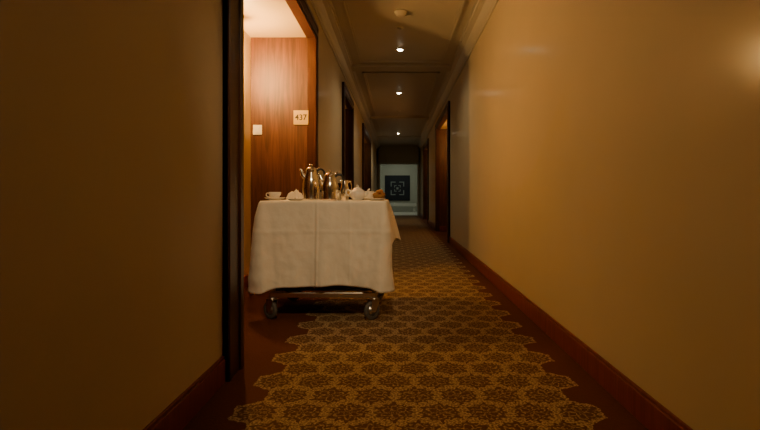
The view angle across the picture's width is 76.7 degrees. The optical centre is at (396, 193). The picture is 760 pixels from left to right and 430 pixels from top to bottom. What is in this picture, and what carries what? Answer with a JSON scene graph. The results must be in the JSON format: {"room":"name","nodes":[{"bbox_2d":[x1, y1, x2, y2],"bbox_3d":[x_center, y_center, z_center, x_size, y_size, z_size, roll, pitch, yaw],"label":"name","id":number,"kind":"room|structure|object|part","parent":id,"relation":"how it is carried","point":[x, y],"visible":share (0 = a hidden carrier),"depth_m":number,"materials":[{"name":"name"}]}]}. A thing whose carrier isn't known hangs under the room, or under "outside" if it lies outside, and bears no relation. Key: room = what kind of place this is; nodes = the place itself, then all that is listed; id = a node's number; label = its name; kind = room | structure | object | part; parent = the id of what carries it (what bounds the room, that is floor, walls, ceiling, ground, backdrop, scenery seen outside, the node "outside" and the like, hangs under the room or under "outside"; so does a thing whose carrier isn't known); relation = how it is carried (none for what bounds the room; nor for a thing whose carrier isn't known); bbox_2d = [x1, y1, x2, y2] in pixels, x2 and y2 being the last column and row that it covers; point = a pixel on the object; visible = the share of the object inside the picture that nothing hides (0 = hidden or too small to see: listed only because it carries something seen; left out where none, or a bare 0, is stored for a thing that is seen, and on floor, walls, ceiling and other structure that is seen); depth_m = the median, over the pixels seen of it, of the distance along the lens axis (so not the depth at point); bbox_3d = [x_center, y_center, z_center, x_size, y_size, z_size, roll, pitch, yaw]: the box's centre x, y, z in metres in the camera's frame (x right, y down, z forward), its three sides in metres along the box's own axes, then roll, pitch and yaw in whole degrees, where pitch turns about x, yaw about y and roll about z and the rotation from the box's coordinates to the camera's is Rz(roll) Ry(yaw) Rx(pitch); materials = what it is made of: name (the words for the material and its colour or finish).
{"room":"hotel corridor","nodes":[
{"label":"hotel corridor","id":0,"kind":"room"},
{"bbox_2d":[0,0,376,429],"bbox_3d":[-1.240,-0.525,7.900,0.900,2.750,21.800,0,0,0],"label":"wall","id":1,"kind":"structure","parent":0,"point":[111,110],"depth_m":1.32,"materials":[{"name":"beige paint"}]},
{"bbox_2d":[143,356,225,429],"bbox_3d":[-0.782,0.790,7.900,0.016,0.120,21.800,0,0,0],"label":"baseboard","id":2,"kind":"structure","parent":1,"relation":"attached to","point":[177,415],"depth_m":1.82,"materials":[{"name":"brown wood"}]},
{"bbox_2d":[222,0,318,381],"bbox_3d":[-0.801,-0.380,3.395,0.098,2.460,2.450,0,0,0],"label":"trim","id":3,"kind":"structure","parent":1,"relation":"attached to","point":[232,10],"depth_m":2.25,"materials":[{"name":"brown wood"}]},
{"bbox_2d":[310,0,380,148],"bbox_3d":[-0.718,-1.825,7.900,0.145,0.150,21.800,0,0,0],"label":"crown molding","id":4,"kind":"structure","parent":1,"relation":"attached to","point":[324,10],"depth_m":6.17,"materials":[{"name":"beige paint"}]},
{"bbox_2d":[342,82,353,199],"bbox_3d":[-0.801,-0.380,7.650,0.098,2.460,1.540,0,0,0],"label":"trim","id":5,"kind":"structure","parent":1,"relation":"attached to","point":[347,100],"depth_m":8.33,"materials":[{"name":"brown wood"}]},
{"bbox_2d":[362,123,370,199],"bbox_3d":[-0.801,-0.380,12.475,0.098,2.460,3.190,0,0,0],"label":"trim","id":6,"kind":"structure","parent":1,"relation":"attached to","point":[365,134],"depth_m":12.47,"materials":[{"name":"brown wood"}]},
{"bbox_2d":[244,0,305,275],"bbox_3d":[-1.120,-0.320,3.455,0.540,2.340,2.190,0,0,0],"label":"wall alcove","id":7,"kind":"structure","parent":0,"point":[262,18],"depth_m":4.34,"materials":[{"name":"paint"}]},
{"bbox_2d":[244,274,247,288],"bbox_3d":[-1.115,0.795,3.455,0.529,0.110,2.188,0,0,0],"label":"baseboard","id":8,"kind":"structure","parent":7,"relation":"attached to","point":[245,276],"depth_m":4.35,"materials":[{"name":"brown wood"}]},
{"bbox_2d":[253,125,261,134],"bbox_3d":[-1.315,-0.605,4.522,0.084,0.092,0.013,0,0,0],"label":"light switch","id":9,"kind":"object","parent":7,"relation":"attached to","point":[257,129],"visible":1,"depth_m":4.52,"materials":[{"name":"plastic"}]},
{"bbox_2d":[251,37,306,243],"bbox_3d":[-1.114,-0.369,3.455,0.529,2.218,2.188,0,0,0],"label":"cladding","id":10,"kind":"object","parent":7,"relation":"attached to","point":[278,64],"depth_m":4.53,"materials":[{"name":"brown wood"}]},
{"bbox_2d":[294,110,307,124],"bbox_3d":[-0.905,-0.720,4.524,0.140,0.136,0.010,0,0,0],"label":"number sign","id":11,"kind":"object","parent":7,"relation":"attached to","point":[300,116],"visible":1,"depth_m":4.52,"materials":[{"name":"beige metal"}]},
{"bbox_2d":[345,109,347,179],"bbox_3d":[-1.114,-0.369,7.675,0.529,2.218,1.348,0,0,0],"label":"cladding","id":12,"kind":"object","parent":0,"point":[346,110],"depth_m":8.33,"materials":[{"name":"brown wood"}]},
{"bbox_2d":[364,143,367,190],"bbox_3d":[-1.114,-0.369,12.500,0.529,2.218,2.998,0,0,0],"label":"cladding","id":13,"kind":"object","parent":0,"point":[365,144],"depth_m":13.98,"materials":[{"name":"brown wood"}]},
{"bbox_2d":[380,164,416,211],"bbox_3d":[0.050,-0.525,21.100,4.500,2.750,4.200,0,0,0],"label":"wall","id":14,"kind":"structure","parent":0,"point":[385,169],"depth_m":23.00,"materials":[{"name":"paint"}]},
{"bbox_2d":[385,175,409,199],"bbox_3d":[0.020,-0.290,22.970,1.200,1.200,0.060,0,0,0],"label":"wall art","id":15,"kind":"object","parent":14,"relation":"attached to","point":[397,187],"visible":0.99,"depth_m":22.96,"materials":[{"name":"metal"}]},
{"bbox_2d":[377,145,419,215],"bbox_3d":[0.050,-0.525,18.900,4.500,2.750,0.200,0,0,0],"label":"wall","id":16,"kind":"structure","parent":0,"point":[385,153],"depth_m":18.80,"materials":[{"name":"paint"}]},
{"bbox_2d":[378,163,418,215],"bbox_3d":[0.065,-0.190,18.900,1.590,2.080,0.240,0,0,0],"label":"trim","id":17,"kind":"structure","parent":16,"relation":"attached to","point":[378,163],"depth_m":18.78,"materials":[{"name":"wood"}]},
{"bbox_2d":[331,0,475,144],"bbox_3d":[0.000,-1.950,10.050,6.000,0.100,26.700,0,0,0],"label":"ceiling","id":18,"kind":"structure","parent":0,"point":[427,24],"depth_m":6.18,"materials":[{"name":"paint"}]},
{"bbox_2d":[394,9,407,17],"bbox_3d":[0.040,-1.874,5.000,0.140,0.052,0.140,0,0,0],"label":"smoke detector","id":19,"kind":"object","parent":18,"relation":"attached to","point":[400,13],"visible":1,"depth_m":4.96,"materials":[{"name":"paint"}]},
{"bbox_2d":[342,0,465,144],"bbox_3d":[0.065,-1.892,7.900,1.210,0.016,21.160,0,0,0],"label":"molding","id":20,"kind":"structure","parent":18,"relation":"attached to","point":[344,2],"depth_m":6.85,"materials":[{"name":"beige paint"}]},
{"bbox_2d":[182,212,647,429],"bbox_3d":[0.000,0.897,10.050,6.000,0.106,26.700,0,0,0],"label":"floor","id":21,"kind":"structure","parent":0,"point":[446,349],"depth_m":2.38,"materials":[{"name":"carpet"}]},
{"bbox_2d":[263,285,383,319],"bbox_3d":[-0.501,0.451,3.546,0.831,0.798,0.707,0,0,0],"label":"trolley","id":22,"kind":"object","parent":21,"relation":"on","point":[371,309],"visible":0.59,"depth_m":3.24,"materials":[{"name":"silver metal"}]},
{"bbox_3d":[-0.500,0.681,3.540,0.730,0.038,0.606,0,0,0],"label":"frame","id":23,"kind":"part","parent":22,"relation":"part of","materials":[{"name":"metal"}]},
{"bbox_2d":[276,285,371,290],"bbox_3d":[-0.500,0.656,3.540,0.654,0.009,0.534,0,0,0],"label":"shelf","id":24,"kind":"object","parent":22,"relation":"attached to","point":[327,288],"depth_m":3.28,"materials":[{"name":"black plastic"}]},
{"bbox_2d":[248,200,400,293],"bbox_3d":[-0.489,0.352,3.553,1.063,0.614,0.831,0,0,0],"label":"tablecloth","id":25,"kind":"object","parent":22,"relation":"on","point":[301,243],"visible":0.98,"depth_m":3.20,"materials":[{"name":"white fabric"}]},
{"bbox_2d":[264,192,285,199],"bbox_3d":[-0.865,0.015,3.400,0.150,0.059,0.150,0,0,14],"label":"teacup","id":26,"kind":"object","parent":25,"relation":"on","point":[273,195],"visible":0.97,"depth_m":3.37,"materials":[{"name":"white ceramic"}]},
{"bbox_2d":[269,192,280,197],"bbox_3d":[-0.865,0.011,3.400,0.088,0.051,0.088,0,0,14],"label":"bowl","id":27,"kind":"object","parent":26,"relation":"on","point":[272,194],"depth_m":3.37,"materials":[{"name":"white ceramic"}]},
{"bbox_2d":[286,189,302,199],"bbox_3d":[-0.756,0.003,3.561,0.133,0.082,0.120,0,0,0],"label":"folded napkin","id":28,"kind":"object","parent":25,"relation":"on","point":[296,194],"visible":0.88,"depth_m":3.52,"materials":[{"name":"white fabric"}]},
{"bbox_2d":[288,198,303,200],"bbox_3d":[-0.700,0.038,3.315,0.136,0.013,0.136,0,0,0],"label":"plate","id":29,"kind":"object","parent":25,"relation":"on","point":[291,199],"visible":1,"depth_m":3.28,"materials":[{"name":"white ceramic"}]},
{"bbox_2d":[299,164,324,199],"bbox_3d":[-0.618,-0.086,3.501,0.151,0.262,0.135,0,0,27],"label":"coffee pot","id":30,"kind":"object","parent":25,"relation":"on","point":[311,190],"visible":0.87,"depth_m":3.46,"materials":[{"name":"silver metal"}]},
{"bbox_3d":[-0.679,-0.143,3.486,0.067,0.090,0.042,0,0,-14],"label":"spout","id":31,"kind":"part","parent":30,"relation":"part of","materials":[{"name":"silver metal"}]},
{"bbox_3d":[-0.625,-0.196,3.500,0.082,0.043,0.082,0,0,-14],"label":"lid","id":32,"kind":"part","parent":30,"relation":"part of","materials":[{"name":"silver metal"}]},
{"bbox_2d":[318,170,343,199],"bbox_3d":[-0.468,-0.061,3.400,0.147,0.212,0.131,0,0,35],"label":"coffee pot","id":33,"kind":"object","parent":25,"relation":"on","point":[329,188],"visible":0.96,"depth_m":3.36,"materials":[{"name":"silver metal"}]},
{"bbox_3d":[-0.529,-0.106,3.395,0.063,0.078,0.042,0,0,-6],"label":"spout","id":34,"kind":"part","parent":33,"relation":"part of","materials":[{"name":"silver metal"}]},
{"bbox_3d":[-0.409,-0.074,3.407,0.072,0.144,0.015,0,0,-6],"label":"handle","id":35,"kind":"part","parent":33,"relation":"part of","materials":[{"name":"black plastic"}]},
{"bbox_2d":[336,190,341,200],"bbox_3d":[-0.400,0.009,3.300,0.038,0.070,0.038,0,0,0],"label":"salt shaker","id":36,"kind":"object","parent":25,"relation":"on","point":[338,197],"visible":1,"depth_m":3.29,"materials":[{"name":"clear glass"}]},
{"bbox_2d":[340,180,351,199],"bbox_3d":[-0.382,-0.031,3.544,0.072,0.150,0.082,0,0,30],"label":"milk jug","id":37,"kind":"object","parent":25,"relation":"on","point":[344,196],"visible":0.73,"depth_m":3.52,"materials":[{"name":"silver metal"}]},
{"bbox_2d":[345,185,369,199],"bbox_3d":[-0.279,-0.011,3.420,0.144,0.110,0.121,0,0,-28],"label":"teapot","id":38,"kind":"object","parent":25,"relation":"on","point":[357,193],"visible":0.94,"depth_m":3.38,"materials":[{"name":"white ceramic"}]},
{"bbox_2d":[364,191,374,199],"bbox_3d":[-0.220,0.011,3.740,0.150,0.067,0.150,0,0,-17],"label":"teacup","id":39,"kind":"object","parent":25,"relation":"on","point":[370,195],"visible":0.35,"depth_m":3.70,"materials":[{"name":"white ceramic"}]},
{"bbox_2d":[365,191,373,196],"bbox_3d":[-0.220,0.007,3.740,0.088,0.059,0.088,0,0,-17],"label":"bowl","id":40,"kind":"object","parent":39,"relation":"on","point":[370,194],"depth_m":3.71,"materials":[{"name":"white ceramic"}]},
{"bbox_2d":[367,198,384,199],"bbox_3d":[-0.145,0.038,3.335,0.136,0.013,0.136,0,0,0],"label":"plate","id":41,"kind":"object","parent":25,"relation":"on","point":[367,198],"visible":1,"depth_m":3.37,"materials":[{"name":"white ceramic"}]},
{"bbox_2d":[373,189,384,197],"bbox_3d":[-0.130,0.005,3.480,0.100,0.079,0.100,0,0,0],"label":"bread roll","id":42,"kind":"object","parent":25,"relation":"on","point":[379,193],"visible":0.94,"depth_m":3.46,"materials":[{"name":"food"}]},
{"bbox_2d":[373,195,384,197],"bbox_3d":[-0.130,0.025,3.480,0.100,0.040,0.100,0,0,0],"label":"basket","id":43,"kind":"object","parent":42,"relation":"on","point":[374,196],"depth_m":3.44,"materials":[{"name":"wicker"}]},
{"bbox_2d":[390,204,415,211],"bbox_3d":[0.075,0.650,22.450,1.650,0.400,0.500,0,0,0],"label":"bench","id":44,"kind":"object","parent":21,"relation":"on","point":[413,205],"visible":0.47,"depth_m":22.20,"materials":[{"name":"stone"}]},
{"bbox_2d":[426,150,426,215],"bbox_3d":[1.245,-0.369,15.100,0.529,2.218,2.198,0,0,0],"label":"cladding","id":45,"kind":"object","parent":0,"point":[426,150],"depth_m":16.18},
{"bbox_2d":[441,120,446,128],"bbox_3d":[1.250,-0.320,9.725,0.540,2.340,2.550,0,0,0],"label":"wall alcove","id":46,"kind":"structure","parent":0,"point":[444,126],"depth_m":10.51,"materials":[{"name":"paint"}]},
{"bbox_2d":[440,129,446,225],"bbox_3d":[1.245,-0.369,9.725,0.529,2.218,2.548,0,0,0],"label":"cladding","id":47,"kind":"object","parent":46,"relation":"attached to","point":[443,132],"depth_m":10.98,"materials":[{"name":"brown wood"}]},
{"bbox_2d":[440,226,446,230],"bbox_3d":[1.244,0.795,9.725,0.529,0.110,2.548,0,0,0],"label":"baseboard","id":48,"kind":"structure","parent":46,"relation":"attached to","point":[442,228],"depth_m":10.96,"materials":[{"name":"brown wood"}]},
{"bbox_2d":[420,0,759,429],"bbox_3d":[1.370,-0.525,7.900,0.900,2.750,21.800,0,0,0],"label":"wall","id":49,"kind":"structure","parent":0,"point":[605,154],"depth_m":1.89,"materials":[{"name":"beige paint"}]},
{"bbox_2d":[351,64,451,137],"bbox_3d":[0.065,-1.883,8.850,1.710,0.035,14.500,0,0,0],"label":"trim","id":50,"kind":"structure","parent":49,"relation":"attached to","point":[355,67],"depth_m":7.19,"materials":[{"name":"beige paint"}]},
{"bbox_2d":[423,138,428,222],"bbox_3d":[0.931,-0.380,15.090,0.098,2.460,2.420,0,0,0],"label":"trim","id":51,"kind":"structure","parent":49,"relation":"attached to","point":[426,145],"depth_m":16.18,"materials":[{"name":"brown wood"}]},
{"bbox_2d":[435,101,449,242],"bbox_3d":[0.931,-0.380,9.700,0.098,2.460,2.800,0,0,0],"label":"trim","id":52,"kind":"structure","parent":49,"relation":"attached to","point":[445,115],"depth_m":10.44,"materials":[{"name":"brown wood"}]},
{"bbox_2d":[417,0,498,148],"bbox_3d":[0.848,-1.825,7.900,0.145,0.150,21.800,0,0,0],"label":"crown molding","id":53,"kind":"structure","parent":49,"relation":"attached to","point":[482,10],"depth_m":6.17,"materials":[{"name":"beige paint"}]},
{"bbox_2d":[420,213,692,429],"bbox_3d":[0.912,0.790,7.900,0.016,0.120,21.800,0,0,0],"label":"baseboard","id":54,"kind":"structure","parent":49,"relation":"attached to","point":[653,415],"depth_m":2.22,"materials":[{"name":"brown wood"}]}
]}

